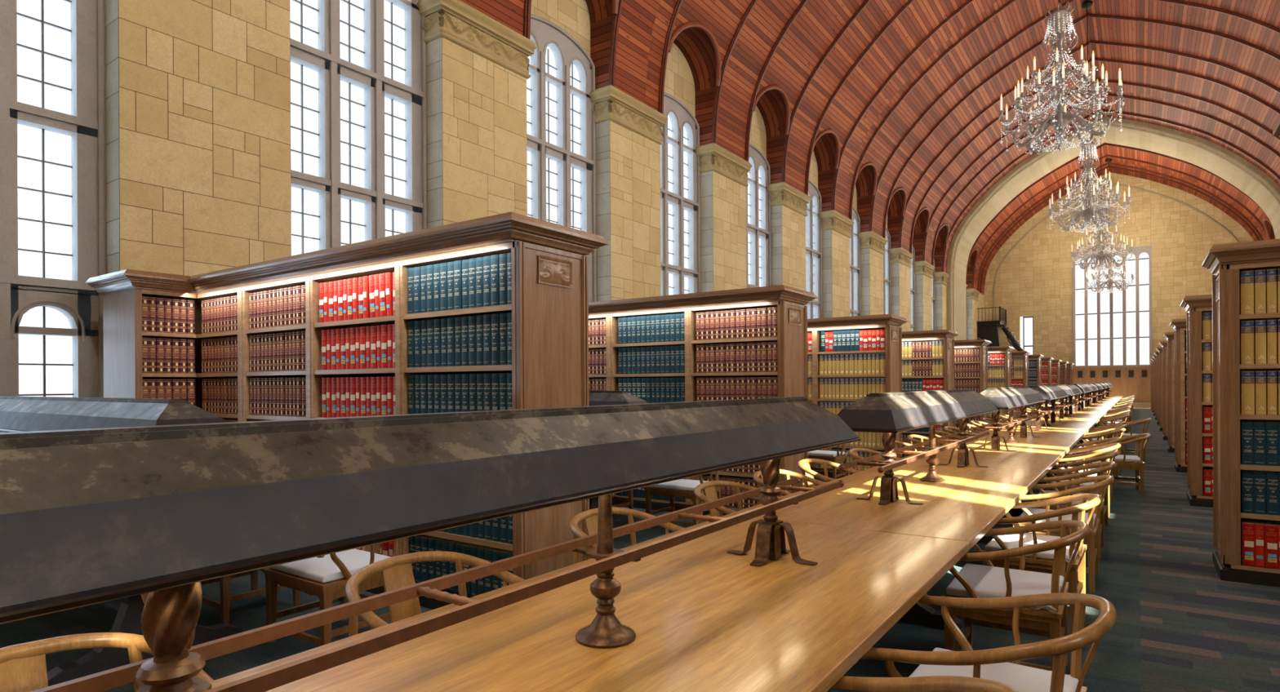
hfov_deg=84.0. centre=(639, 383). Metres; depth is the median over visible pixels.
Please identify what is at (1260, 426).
book
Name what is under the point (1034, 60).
candle
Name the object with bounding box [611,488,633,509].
armchair
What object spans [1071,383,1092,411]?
table lamp
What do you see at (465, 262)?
book
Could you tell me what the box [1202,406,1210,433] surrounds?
book
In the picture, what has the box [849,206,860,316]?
window
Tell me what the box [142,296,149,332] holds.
book
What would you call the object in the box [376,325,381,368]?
book
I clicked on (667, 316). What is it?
book
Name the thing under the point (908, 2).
trim
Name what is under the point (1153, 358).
bookcase
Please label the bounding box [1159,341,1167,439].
bookcase
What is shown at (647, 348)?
book
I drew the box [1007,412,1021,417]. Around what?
armchair
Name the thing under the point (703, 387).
book
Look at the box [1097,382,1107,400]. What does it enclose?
table lamp
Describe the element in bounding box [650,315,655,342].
book
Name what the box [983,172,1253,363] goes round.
wall
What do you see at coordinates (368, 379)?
book
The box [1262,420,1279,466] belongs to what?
book
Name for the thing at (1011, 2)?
trim
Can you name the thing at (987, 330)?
iron balcony
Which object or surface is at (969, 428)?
armchair
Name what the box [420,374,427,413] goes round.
book
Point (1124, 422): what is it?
armchair
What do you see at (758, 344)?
book
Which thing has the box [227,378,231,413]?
book
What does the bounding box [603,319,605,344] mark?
book
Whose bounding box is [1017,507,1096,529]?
cushion
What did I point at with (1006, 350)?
bookcase
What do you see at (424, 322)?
book
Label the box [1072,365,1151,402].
trim
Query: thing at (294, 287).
book
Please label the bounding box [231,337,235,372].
book
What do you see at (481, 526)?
book
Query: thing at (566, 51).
window
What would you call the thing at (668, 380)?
book
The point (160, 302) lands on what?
book
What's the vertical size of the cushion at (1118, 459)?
0.044 m
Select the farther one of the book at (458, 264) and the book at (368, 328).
the book at (368, 328)
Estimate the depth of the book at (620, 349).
9.38 m
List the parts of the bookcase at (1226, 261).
carved panel, panel, cornice, rail, shelf, shelf, shelf, shelf, panel, shelf, shelf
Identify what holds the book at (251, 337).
on the bookcase at (548, 308)
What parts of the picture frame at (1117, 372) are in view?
panel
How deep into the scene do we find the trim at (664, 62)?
15.51 m
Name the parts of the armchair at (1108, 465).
arm post, arm post, seat, crest rail, leg, leg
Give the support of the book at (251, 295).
on the bookcase at (548, 308)
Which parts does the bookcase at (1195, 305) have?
panel, cornice, rail, shelf, shelf, panel, shelf, shelf, shelf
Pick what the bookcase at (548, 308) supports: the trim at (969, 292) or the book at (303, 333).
the book at (303, 333)
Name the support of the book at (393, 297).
on the bookcase at (548, 308)
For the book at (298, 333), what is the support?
on the bookcase at (548, 308)
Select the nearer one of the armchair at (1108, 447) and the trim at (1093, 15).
the armchair at (1108, 447)
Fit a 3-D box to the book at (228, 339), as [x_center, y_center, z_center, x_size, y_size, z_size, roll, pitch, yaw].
[-3.936,-0.281,6.992,0.060,0.342,0.220,0,0,35]
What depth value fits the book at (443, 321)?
5.08 m
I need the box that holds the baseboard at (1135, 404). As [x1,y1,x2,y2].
[1133,402,1151,408]
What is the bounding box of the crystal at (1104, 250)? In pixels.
[1102,249,1116,266]
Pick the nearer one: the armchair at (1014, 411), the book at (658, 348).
the book at (658, 348)
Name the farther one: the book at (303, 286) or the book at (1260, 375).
the book at (303, 286)
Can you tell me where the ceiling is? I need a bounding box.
[459,0,1279,294]
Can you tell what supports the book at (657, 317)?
on the bookcase at (791, 340)
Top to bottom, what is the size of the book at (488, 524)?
0.345 m
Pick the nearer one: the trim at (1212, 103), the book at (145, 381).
the book at (145, 381)
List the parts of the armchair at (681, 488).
leg, leg, seat, leg, arm post, leg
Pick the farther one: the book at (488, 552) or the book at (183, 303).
the book at (183, 303)
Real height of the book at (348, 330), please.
0.335 m
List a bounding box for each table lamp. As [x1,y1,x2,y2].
[0,395,226,432]
[0,396,861,691]
[588,391,647,406]
[836,389,998,505]
[973,386,1044,451]
[1025,385,1068,430]
[1054,384,1082,418]
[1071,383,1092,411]
[1083,383,1098,407]
[1091,383,1103,403]
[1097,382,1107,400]
[1102,382,1111,398]
[1106,382,1113,396]
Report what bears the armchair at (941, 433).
on the floor at (1179, 627)
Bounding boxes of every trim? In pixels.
[417,0,537,79]
[523,0,531,39]
[589,84,668,144]
[608,0,623,87]
[611,0,618,14]
[657,0,683,114]
[668,21,720,86]
[695,142,752,186]
[711,0,757,144]
[744,0,808,162]
[753,84,790,134]
[766,182,810,216]
[781,0,871,182]
[804,0,914,195]
[812,128,839,169]
[818,209,853,238]
[831,0,973,210]
[848,0,1016,220]
[855,161,877,195]
[857,231,887,254]
[868,0,1279,231]
[882,13,1279,239]
[888,186,906,215]
[888,247,913,267]
[898,40,1279,248]
[909,57,1279,253]
[913,261,934,279]
[915,207,929,232]
[922,78,1279,261]
[931,92,1279,265]
[933,271,948,286]
[936,223,949,245]
[942,109,1279,271]
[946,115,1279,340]
[965,142,1267,284]
[965,288,980,301]
[968,248,978,266]
[971,154,1271,288]
[977,162,1263,291]
[979,165,1260,293]
[993,182,1239,320]
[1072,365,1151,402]
[1262,217,1271,239]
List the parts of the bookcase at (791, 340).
shelf, shelf, shelf, shelf, shelf, panel, cornice, shelf, shelf, shelf, panel, carved panel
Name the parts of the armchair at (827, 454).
seat, leg, arm post, leg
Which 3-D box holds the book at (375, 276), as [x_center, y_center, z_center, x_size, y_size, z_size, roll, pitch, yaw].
[-1.992,-0.687,5.630,0.080,0.338,0.221,0,0,35]
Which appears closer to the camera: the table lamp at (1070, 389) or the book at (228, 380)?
the book at (228, 380)
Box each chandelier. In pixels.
[998,0,1124,155]
[1048,0,1131,232]
[1071,100,1133,271]
[1085,158,1133,293]
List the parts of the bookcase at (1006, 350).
panel, shelving, rail, cornice, panel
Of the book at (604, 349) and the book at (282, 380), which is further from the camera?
the book at (604, 349)
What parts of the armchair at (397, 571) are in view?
leg, leg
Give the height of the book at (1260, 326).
0.347 m
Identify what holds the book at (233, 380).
on the bookcase at (548, 308)
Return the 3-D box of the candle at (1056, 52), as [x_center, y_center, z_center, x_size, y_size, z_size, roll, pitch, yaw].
[8.863,-6.994,15.110,0.041,0.315,0.041,0,0,13]
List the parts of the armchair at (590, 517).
leg, leg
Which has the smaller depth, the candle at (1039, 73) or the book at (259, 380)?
the book at (259, 380)
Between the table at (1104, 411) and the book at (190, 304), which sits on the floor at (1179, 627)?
the table at (1104, 411)
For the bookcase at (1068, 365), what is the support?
on the floor at (1179, 627)
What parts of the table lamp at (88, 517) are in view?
twisted post, bracket plate, rail, cross rod, rail, bracket plate, cross rod, twisted post, bracket plate, cross rod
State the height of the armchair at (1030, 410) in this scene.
0.851 m
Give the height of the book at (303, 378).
0.342 m
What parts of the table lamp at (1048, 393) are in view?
twisted post, rail, twisted post, rail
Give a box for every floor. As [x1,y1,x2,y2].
[0,408,1279,691]
[1133,407,1151,408]
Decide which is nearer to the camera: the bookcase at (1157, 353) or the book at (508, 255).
the book at (508, 255)
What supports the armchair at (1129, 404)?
on the floor at (1179, 627)
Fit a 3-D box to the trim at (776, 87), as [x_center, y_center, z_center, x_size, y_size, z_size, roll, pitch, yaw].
[3.776,-7.762,19.840,0.429,0.930,2.360,0,0,35]
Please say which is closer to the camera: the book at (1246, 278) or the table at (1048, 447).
the book at (1246, 278)
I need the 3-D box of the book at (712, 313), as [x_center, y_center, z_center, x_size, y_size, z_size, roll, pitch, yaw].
[0.932,-0.703,8.675,0.068,0.342,0.220,0,0,35]
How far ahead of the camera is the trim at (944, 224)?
37.22 m
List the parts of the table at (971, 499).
trestle leg, trestle leg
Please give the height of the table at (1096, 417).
0.760 m
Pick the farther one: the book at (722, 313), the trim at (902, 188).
the trim at (902, 188)
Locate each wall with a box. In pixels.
[104,0,984,340]
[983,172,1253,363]
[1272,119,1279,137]
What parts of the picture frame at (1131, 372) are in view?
panel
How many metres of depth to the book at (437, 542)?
5.13 m
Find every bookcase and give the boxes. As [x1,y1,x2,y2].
[84,269,196,398]
[182,212,608,609]
[588,284,817,515]
[807,314,908,478]
[902,329,959,457]
[954,339,991,439]
[987,346,1014,422]
[1010,351,1031,408]
[1027,354,1044,408]
[1040,357,1053,403]
[1050,360,1062,400]
[1059,361,1068,399]
[1066,363,1074,384]
[1149,361,1151,409]
[1150,360,1153,412]
[1151,357,1155,415]
[1152,355,1156,419]
[1154,351,1159,424]
[1156,346,1162,431]
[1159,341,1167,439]
[1163,332,1174,453]
[1169,318,1186,472]
[1180,294,1213,507]
[1201,239,1279,587]
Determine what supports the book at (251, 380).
on the bookcase at (548, 308)
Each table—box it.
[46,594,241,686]
[208,514,969,691]
[589,497,626,528]
[729,454,1054,630]
[913,431,1082,516]
[984,420,1097,475]
[1027,412,1105,448]
[1049,407,1111,414]
[1067,404,1115,426]
[1083,400,1118,404]
[1088,399,1119,401]
[1091,397,1122,399]
[1097,395,1124,397]
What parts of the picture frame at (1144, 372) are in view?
panel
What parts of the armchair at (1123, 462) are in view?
crest rail, seat, leg, leg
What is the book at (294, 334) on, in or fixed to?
on the bookcase at (548, 308)
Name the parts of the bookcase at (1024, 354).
shelving, cornice, panel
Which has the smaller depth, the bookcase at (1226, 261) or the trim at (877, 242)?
the bookcase at (1226, 261)
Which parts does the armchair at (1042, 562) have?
arm post, arm post, seat, crest rail, leg, leg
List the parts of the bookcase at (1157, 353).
panel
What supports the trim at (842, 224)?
attached to the wall at (197, 92)
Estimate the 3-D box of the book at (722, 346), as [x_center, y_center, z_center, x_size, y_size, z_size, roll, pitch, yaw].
[1.043,-0.307,8.593,0.068,0.342,0.220,0,0,35]
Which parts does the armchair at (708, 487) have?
leg, leg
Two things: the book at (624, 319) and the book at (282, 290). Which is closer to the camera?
the book at (282, 290)
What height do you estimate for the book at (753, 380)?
0.342 m
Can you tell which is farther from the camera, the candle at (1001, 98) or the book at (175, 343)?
the candle at (1001, 98)
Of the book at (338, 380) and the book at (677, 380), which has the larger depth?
the book at (677, 380)
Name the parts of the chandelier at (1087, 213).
arm, arm, arm, arm, arm, arm, rod, stem, crown, arm, arm, arm, arm, arm, arm, arm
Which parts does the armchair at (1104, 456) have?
arm post, seat, crest rail, leg, leg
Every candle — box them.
[1000,93,1002,110]
[1005,103,1008,119]
[1014,86,1016,100]
[1017,80,1019,97]
[1021,78,1022,92]
[1026,66,1028,79]
[1033,56,1035,70]
[1038,69,1040,84]
[1052,68,1055,85]
[1055,48,1057,62]
[1062,62,1064,78]
[1080,44,1083,59]
[1085,60,1088,75]
[1092,50,1094,64]
[1092,62,1094,81]
[1096,79,1098,93]
[1101,63,1103,79]
[1105,70,1107,85]
[1118,67,1120,85]
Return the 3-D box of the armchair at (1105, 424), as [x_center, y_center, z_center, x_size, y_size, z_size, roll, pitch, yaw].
[12.045,1.112,18.111,0.757,0.851,0.883,0,0,33]
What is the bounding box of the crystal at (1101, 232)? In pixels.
[1093,215,1110,236]
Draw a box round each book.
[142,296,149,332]
[142,337,149,373]
[142,378,149,398]
[148,297,155,332]
[149,337,155,373]
[149,378,156,398]
[155,297,164,332]
[155,337,164,373]
[156,378,164,399]
[164,297,171,333]
[164,338,172,373]
[164,378,172,399]
[171,298,179,333]
[171,338,180,373]
[172,378,180,399]
[179,299,186,333]
[180,338,186,373]
[180,378,186,400]
[186,300,195,333]
[186,339,195,373]
[186,378,195,405]
[204,300,207,333]
[204,339,208,373]
[210,298,214,333]
[210,338,214,373]
[211,378,214,413]
[217,297,220,332]
[217,337,221,373]
[217,378,221,413]
[221,337,224,373]
[221,378,223,413]
[223,297,226,332]
[223,378,228,413]
[224,337,227,373]
[226,296,231,331]
[226,337,231,372]
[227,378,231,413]
[231,295,234,331]
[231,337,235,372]
[231,378,235,413]
[234,295,237,330]
[235,337,237,372]
[235,378,237,413]
[248,293,253,328]
[249,335,253,372]
[249,377,253,414]
[253,292,257,328]
[253,335,257,372]
[253,377,257,414]
[257,292,261,328]
[257,334,261,371]
[257,377,262,415]
[260,291,264,328]
[261,334,264,371]
[261,377,265,415]
[264,290,268,328]
[264,333,268,371]
[264,377,269,415]
[268,289,272,327]
[268,333,272,371]
[269,377,273,415]
[272,289,276,327]
[272,333,276,371]
[272,377,277,415]
[276,288,279,326]
[276,333,279,371]
[276,377,280,415]
[280,288,284,326]
[280,333,284,371]
[280,377,285,416]
[284,287,288,325]
[284,332,288,371]
[284,377,288,416]
[288,287,293,325]
[288,332,293,370]
[288,377,293,416]
[292,331,296,370]
[293,286,296,324]
[293,377,297,416]
[296,285,301,324]
[296,331,301,370]
[296,377,302,417]
[301,284,305,324]
[301,330,305,370]
[302,377,305,417]
[319,283,324,322]
[321,329,327,369]
[321,377,326,417]
[324,282,328,322]
[326,329,331,369]
[326,377,331,417]
[328,281,333,321]
[331,328,336,369]
[331,377,337,417]
[333,280,337,321]
[335,328,341,369]
[336,377,341,417]
[337,280,343,320]
[340,328,346,369]
[340,377,346,417]
[342,279,347,319]
[345,328,350,368]
[346,377,350,417]
[347,278,353,319]
[350,327,355,368]
[350,377,355,417]
[352,277,358,319]
[355,327,359,368]
[355,377,360,416]
[358,276,363,319]
[360,326,366,368]
[360,377,366,416]
[362,275,369,318]
[365,326,370,368]
[366,377,371,416]
[368,275,375,317]
[370,325,377,368]
[370,377,377,415]
[373,274,380,317]
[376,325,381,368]
[376,377,381,415]
[378,273,386,316]
[381,324,387,368]
[381,377,387,415]
[382,542,388,555]
[385,272,392,315]
[386,376,393,415]
[387,324,392,368]
[392,271,395,315]
[392,324,395,368]
[392,376,395,414]
[407,267,413,314]
[407,320,414,367]
[408,374,414,413]
[409,534,421,582]
[413,266,420,313]
[414,320,421,367]
[414,374,420,413]
[414,534,429,583]
[420,266,426,312]
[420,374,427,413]
[421,320,427,367]
[421,536,433,582]
[426,264,433,312]
[426,319,434,367]
[427,374,434,413]
[428,537,442,580]
[433,263,440,311]
[434,319,440,366]
[434,374,440,413]
[435,538,447,577]
[440,262,447,311]
[440,318,447,366]
[440,374,448,413]
[441,539,456,591]
[447,262,453,310]
[447,317,454,366]
[447,373,454,412]
[448,541,461,592]
[453,260,462,309]
[454,317,462,366]
[454,373,462,412]
[456,542,469,593]
[461,316,468,366]
[462,259,468,308]
[462,373,469,411]
[468,257,475,308]
[468,315,476,365]
[469,373,476,411]
[470,544,483,596]
[475,257,483,307]
[475,315,483,365]
[476,373,484,411]
[477,520,484,538]
[477,546,491,595]
[483,256,490,306]
[483,314,491,365]
[484,373,491,410]
[484,519,492,540]
[484,547,499,592]
[490,254,499,306]
[491,313,499,365]
[491,373,499,410]
[492,517,500,542]
[492,548,506,590]
[498,253,506,305]
[499,313,507,364]
[499,373,506,409]
[500,515,507,542]
[506,252,511,304]
[506,312,511,364]
[506,373,511,409]
[507,515,512,544]
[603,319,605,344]
[603,348,606,374]
[617,317,622,343]
[617,347,622,373]
[622,317,627,343]
[622,347,627,373]
[626,317,631,343]
[626,347,631,373]
[631,316,636,343]
[631,347,636,373]
[636,316,640,342]
[636,346,641,373]
[640,315,646,342]
[640,346,646,373]
[645,315,650,342]
[645,346,650,373]
[645,377,651,403]
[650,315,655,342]
[650,346,655,373]
[651,377,655,403]
[655,315,660,342]
[655,346,660,373]
[655,377,660,403]
[660,315,665,342]
[660,346,665,373]
[660,377,666,403]
[665,314,670,342]
[665,346,671,373]
[665,377,671,402]
[670,314,675,342]
[670,346,675,373]
[670,377,675,402]
[675,313,680,341]
[675,345,680,373]
[675,377,680,402]
[680,313,684,341]
[680,345,684,373]
[680,377,684,401]
[695,312,700,340]
[695,345,700,373]
[700,311,705,340]
[700,344,705,373]
[700,377,706,400]
[705,311,710,340]
[705,344,710,373]
[710,311,715,339]
[710,344,715,373]
[710,377,715,400]
[715,311,719,339]
[715,344,719,373]
[720,311,724,339]
[720,343,725,372]
[720,377,725,399]
[724,310,729,338]
[725,343,729,372]
[725,377,730,399]
[729,310,735,338]
[729,343,736,372]
[729,377,736,399]
[735,309,740,338]
[735,343,740,372]
[735,377,740,399]
[740,309,746,338]
[740,342,746,372]
[740,377,746,399]
[746,308,751,337]
[746,342,751,372]
[746,377,751,399]
[751,308,756,337]
[751,342,756,372]
[751,377,756,399]
[756,307,761,337]
[756,342,761,372]
[756,377,761,398]
[761,307,767,337]
[761,342,767,372]
[761,377,767,398]
[767,306,772,337]
[767,342,772,372]
[767,377,773,398]
[772,306,777,337]
[772,342,777,372]
[880,353,884,374]
[1201,312,1210,339]
[1201,343,1210,370]
[1201,374,1211,402]
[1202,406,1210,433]
[1202,436,1210,463]
[1202,467,1211,496]
[1239,270,1253,314]
[1240,320,1253,364]
[1240,370,1254,414]
[1240,420,1253,465]
[1240,469,1253,513]
[1240,519,1254,565]
[1251,420,1266,465]
[1251,519,1264,567]
[1253,269,1266,314]
[1253,320,1266,364]
[1253,470,1266,514]
[1254,370,1266,414]
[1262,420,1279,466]
[1262,520,1278,568]
[1265,268,1276,313]
[1266,319,1276,364]
[1266,370,1277,414]
[1266,471,1279,515]
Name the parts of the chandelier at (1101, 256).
rod, stem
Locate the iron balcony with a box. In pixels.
[976,306,1007,346]
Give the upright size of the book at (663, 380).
0.345 m
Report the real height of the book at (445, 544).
0.345 m
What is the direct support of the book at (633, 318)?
on the bookcase at (791, 340)
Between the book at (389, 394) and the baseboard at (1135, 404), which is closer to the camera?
the book at (389, 394)
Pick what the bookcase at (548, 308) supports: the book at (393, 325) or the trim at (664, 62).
the book at (393, 325)
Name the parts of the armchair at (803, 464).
leg, leg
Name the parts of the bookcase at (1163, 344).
cornice, panel, shelving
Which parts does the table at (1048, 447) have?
trestle leg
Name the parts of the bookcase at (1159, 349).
cornice, panel, shelving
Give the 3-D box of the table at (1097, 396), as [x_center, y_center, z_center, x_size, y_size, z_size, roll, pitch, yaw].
[26.048,1.084,39.614,1.435,0.760,4.554,0,0,35]
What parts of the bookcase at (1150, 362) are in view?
panel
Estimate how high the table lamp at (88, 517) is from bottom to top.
0.766 m
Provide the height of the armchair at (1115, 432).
0.851 m
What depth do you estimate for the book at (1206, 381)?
9.07 m
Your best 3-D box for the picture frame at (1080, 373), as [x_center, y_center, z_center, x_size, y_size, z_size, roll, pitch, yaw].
[27.872,-0.606,45.022,0.330,0.500,0.030,0,0,35]
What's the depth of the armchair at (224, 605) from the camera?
4.89 m
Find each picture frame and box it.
[1076,370,1083,377]
[1089,370,1095,377]
[1102,369,1108,377]
[1115,369,1121,377]
[1128,369,1134,377]
[1141,369,1147,377]
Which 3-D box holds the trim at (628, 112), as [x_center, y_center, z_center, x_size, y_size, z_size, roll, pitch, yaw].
[-0.210,-5.579,15.004,0.580,0.640,2.080,0,0,35]
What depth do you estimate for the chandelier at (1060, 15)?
15.50 m
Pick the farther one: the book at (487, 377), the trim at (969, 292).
the trim at (969, 292)
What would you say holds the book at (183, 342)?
on the bookcase at (122, 291)
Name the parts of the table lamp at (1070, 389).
twisted post, twisted post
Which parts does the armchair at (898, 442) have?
leg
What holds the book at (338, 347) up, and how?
on the bookcase at (548, 308)
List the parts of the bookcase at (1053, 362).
cornice, panel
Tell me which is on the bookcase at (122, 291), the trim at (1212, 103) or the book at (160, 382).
the book at (160, 382)
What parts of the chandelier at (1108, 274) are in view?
rod, stem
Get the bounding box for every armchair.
[0,632,213,691]
[200,567,300,624]
[262,539,399,646]
[345,551,524,636]
[568,506,684,564]
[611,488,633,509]
[644,471,721,528]
[693,480,779,524]
[752,469,825,504]
[797,458,860,487]
[808,444,848,479]
[831,675,1017,691]
[848,448,900,471]
[854,592,1116,691]
[894,440,928,458]
[906,434,946,451]
[928,430,959,446]
[941,520,1090,671]
[943,426,976,439]
[967,423,989,433]
[970,420,999,431]
[982,417,1004,429]
[982,493,1102,634]
[999,413,1017,425]
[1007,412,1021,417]
[1013,410,1034,416]
[1013,475,1114,592]
[1026,408,1042,416]
[1032,461,1117,559]
[1044,450,1119,533]
[1055,443,1121,517]
[1065,436,1122,503]
[1075,427,1125,481]
[1082,421,1126,443]
[1083,424,1127,475]
[1087,433,1151,496]
[1096,414,1130,451]
[1098,413,1130,438]
[1103,411,1130,445]
[1105,409,1130,423]
[1106,408,1131,433]
[1108,407,1132,433]
[1109,405,1131,411]
[1111,404,1133,408]
[1111,404,1133,431]
[1111,417,1151,461]
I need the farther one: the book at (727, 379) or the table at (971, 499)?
the book at (727, 379)
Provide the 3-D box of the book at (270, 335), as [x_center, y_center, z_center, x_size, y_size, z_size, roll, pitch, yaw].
[-3.303,-0.284,6.551,0.060,0.342,0.220,0,0,35]
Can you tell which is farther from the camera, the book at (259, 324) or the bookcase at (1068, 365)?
the bookcase at (1068, 365)
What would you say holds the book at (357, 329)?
on the bookcase at (548, 308)
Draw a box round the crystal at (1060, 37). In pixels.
[1041,29,1078,78]
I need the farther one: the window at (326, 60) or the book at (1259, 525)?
the window at (326, 60)
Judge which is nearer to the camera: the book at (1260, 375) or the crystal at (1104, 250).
the book at (1260, 375)
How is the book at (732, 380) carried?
on the bookcase at (791, 340)
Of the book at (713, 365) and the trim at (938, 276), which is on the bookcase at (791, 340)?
the book at (713, 365)
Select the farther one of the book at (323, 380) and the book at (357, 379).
the book at (323, 380)
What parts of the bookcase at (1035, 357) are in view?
shelving, cornice, panel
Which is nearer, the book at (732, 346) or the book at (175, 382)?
the book at (175, 382)
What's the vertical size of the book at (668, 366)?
0.345 m
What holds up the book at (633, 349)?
on the bookcase at (791, 340)
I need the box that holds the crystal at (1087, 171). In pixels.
[1076,156,1099,185]
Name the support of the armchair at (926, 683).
on the floor at (1179, 627)
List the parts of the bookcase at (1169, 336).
cornice, panel, shelving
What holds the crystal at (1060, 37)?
on the chandelier at (1060, 15)
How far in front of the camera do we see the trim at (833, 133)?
23.38 m
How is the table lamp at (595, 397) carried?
on the table at (593, 502)
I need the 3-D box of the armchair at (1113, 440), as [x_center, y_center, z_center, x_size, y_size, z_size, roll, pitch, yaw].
[6.141,1.143,9.720,0.757,0.851,0.883,0,0,34]
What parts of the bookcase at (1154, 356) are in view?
panel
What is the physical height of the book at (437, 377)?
0.345 m
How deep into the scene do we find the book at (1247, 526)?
5.66 m
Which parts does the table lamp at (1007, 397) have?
cross rod, twisted post, rail, rail, twisted post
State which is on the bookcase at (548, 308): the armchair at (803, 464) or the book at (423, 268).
the book at (423, 268)
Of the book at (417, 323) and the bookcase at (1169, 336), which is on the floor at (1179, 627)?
the bookcase at (1169, 336)
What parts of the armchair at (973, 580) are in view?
leg, arm post, leg, arm post, seat, crest rail, leg, leg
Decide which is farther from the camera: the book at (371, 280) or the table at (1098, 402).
the table at (1098, 402)
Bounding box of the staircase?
[1001,324,1024,351]
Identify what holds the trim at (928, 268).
attached to the wall at (197, 92)
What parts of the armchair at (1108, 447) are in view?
crest rail, leg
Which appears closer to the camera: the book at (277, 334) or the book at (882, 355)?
the book at (277, 334)
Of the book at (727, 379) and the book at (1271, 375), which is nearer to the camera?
the book at (1271, 375)
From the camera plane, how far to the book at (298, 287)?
6.18 m
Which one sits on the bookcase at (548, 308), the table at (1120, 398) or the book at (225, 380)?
the book at (225, 380)
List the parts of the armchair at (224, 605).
leg, leg, leg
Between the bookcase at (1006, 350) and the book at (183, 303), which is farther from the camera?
the bookcase at (1006, 350)
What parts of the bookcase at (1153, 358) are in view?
panel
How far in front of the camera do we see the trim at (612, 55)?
14.11 m
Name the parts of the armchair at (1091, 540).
arm post, arm post, seat, crest rail, leg, leg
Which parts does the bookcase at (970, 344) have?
panel, rail, shelving, cornice, panel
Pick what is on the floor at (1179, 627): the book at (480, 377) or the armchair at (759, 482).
the armchair at (759, 482)
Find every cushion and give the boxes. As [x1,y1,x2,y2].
[269,548,391,582]
[648,479,708,491]
[808,449,844,457]
[909,647,1078,691]
[946,563,1063,609]
[985,533,1078,562]
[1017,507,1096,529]
[1034,490,1101,505]
[1046,475,1094,488]
[1057,466,1097,476]
[1114,454,1140,462]
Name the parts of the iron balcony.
handrail, newel post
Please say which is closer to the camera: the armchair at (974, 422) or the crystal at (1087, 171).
the armchair at (974, 422)
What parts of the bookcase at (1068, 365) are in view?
panel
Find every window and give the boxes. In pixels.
[0,0,106,432]
[289,0,426,253]
[526,13,595,302]
[660,92,700,296]
[746,143,770,288]
[805,179,822,319]
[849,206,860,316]
[883,227,890,314]
[910,245,915,331]
[931,260,935,330]
[1022,316,1033,355]
[1071,245,1152,367]
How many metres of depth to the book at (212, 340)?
7.10 m
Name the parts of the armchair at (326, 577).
leg, seat, leg, arm post, leg, leg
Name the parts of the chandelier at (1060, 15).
arm, arm, arm, arm, arm, arm, arm, arm, arm, arm, arm, arm, arm, stem, crown, arm, arm, arm, arm, arm, arm, arm, arm, arm, arm, arm, arm, arm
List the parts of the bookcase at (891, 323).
shelf, panel, shelf, shelf, shelf, cornice, panel, carved panel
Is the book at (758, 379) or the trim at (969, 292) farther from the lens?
the trim at (969, 292)
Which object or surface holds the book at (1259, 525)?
on the bookcase at (1226, 261)
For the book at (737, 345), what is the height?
0.342 m
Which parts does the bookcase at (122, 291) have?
panel, cornice, panel, shelf, shelf, rail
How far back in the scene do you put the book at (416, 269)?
5.25 m
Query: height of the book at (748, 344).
0.342 m
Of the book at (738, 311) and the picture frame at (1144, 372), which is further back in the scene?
the picture frame at (1144, 372)
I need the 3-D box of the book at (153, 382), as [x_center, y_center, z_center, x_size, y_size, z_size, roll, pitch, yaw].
[-4.820,0.124,6.976,0.220,0.342,0.060,0,0,35]
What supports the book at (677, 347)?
on the bookcase at (791, 340)
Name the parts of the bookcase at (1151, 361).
panel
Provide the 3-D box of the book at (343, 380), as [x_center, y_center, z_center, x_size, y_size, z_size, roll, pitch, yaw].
[-2.368,0.114,5.897,0.076,0.335,0.221,0,0,35]
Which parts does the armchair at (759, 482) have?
leg, leg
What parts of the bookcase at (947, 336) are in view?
shelf, rail, shelf, shelf, panel, cornice, panel, carved panel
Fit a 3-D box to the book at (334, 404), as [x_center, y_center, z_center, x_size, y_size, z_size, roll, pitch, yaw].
[-2.479,0.115,5.979,0.076,0.335,0.221,0,0,35]
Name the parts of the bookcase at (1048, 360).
cornice, panel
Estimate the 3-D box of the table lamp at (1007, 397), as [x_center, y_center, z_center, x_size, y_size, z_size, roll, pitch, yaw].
[5.114,0.428,9.803,0.464,0.766,3.860,0,0,35]
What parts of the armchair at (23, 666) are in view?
leg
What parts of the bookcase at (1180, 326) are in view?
panel, cornice, rail, shelving, panel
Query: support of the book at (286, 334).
on the bookcase at (548, 308)
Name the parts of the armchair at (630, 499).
leg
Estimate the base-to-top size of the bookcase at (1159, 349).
2.690 m
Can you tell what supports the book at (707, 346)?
on the bookcase at (791, 340)
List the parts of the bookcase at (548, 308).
shelf, shelf, shelf, shelf, shelf, shelf, rail, shelf, shelf, panel, cornice, shelf, shelf, shelf, panel, carved panel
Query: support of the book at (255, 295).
on the bookcase at (548, 308)
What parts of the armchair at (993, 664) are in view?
arm post, arm post, leg, leg, seat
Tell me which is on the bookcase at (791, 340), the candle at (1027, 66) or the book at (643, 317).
the book at (643, 317)
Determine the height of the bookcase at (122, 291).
2.690 m
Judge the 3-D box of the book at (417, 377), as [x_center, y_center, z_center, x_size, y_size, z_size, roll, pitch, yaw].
[-1.588,0.105,5.351,0.074,0.345,0.221,0,0,35]
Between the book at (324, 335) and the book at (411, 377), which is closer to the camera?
the book at (411, 377)
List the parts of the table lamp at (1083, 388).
twisted post, twisted post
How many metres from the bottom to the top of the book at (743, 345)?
0.342 m
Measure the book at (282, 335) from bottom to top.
0.342 m
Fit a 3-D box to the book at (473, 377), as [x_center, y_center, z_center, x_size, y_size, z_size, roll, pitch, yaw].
[-1.099,0.103,5.006,0.074,0.345,0.221,0,0,35]
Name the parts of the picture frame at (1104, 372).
panel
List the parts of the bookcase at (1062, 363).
cornice, panel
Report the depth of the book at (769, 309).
8.15 m
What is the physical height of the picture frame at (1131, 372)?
0.500 m
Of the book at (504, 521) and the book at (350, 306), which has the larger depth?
the book at (350, 306)
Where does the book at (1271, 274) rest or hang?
on the bookcase at (1226, 261)
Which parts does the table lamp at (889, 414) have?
cross rod, twisted post, bracket plate, rail, cross rod, bracket plate, rail, cross rod, twisted post, bracket plate, cross rod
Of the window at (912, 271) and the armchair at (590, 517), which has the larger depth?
the window at (912, 271)

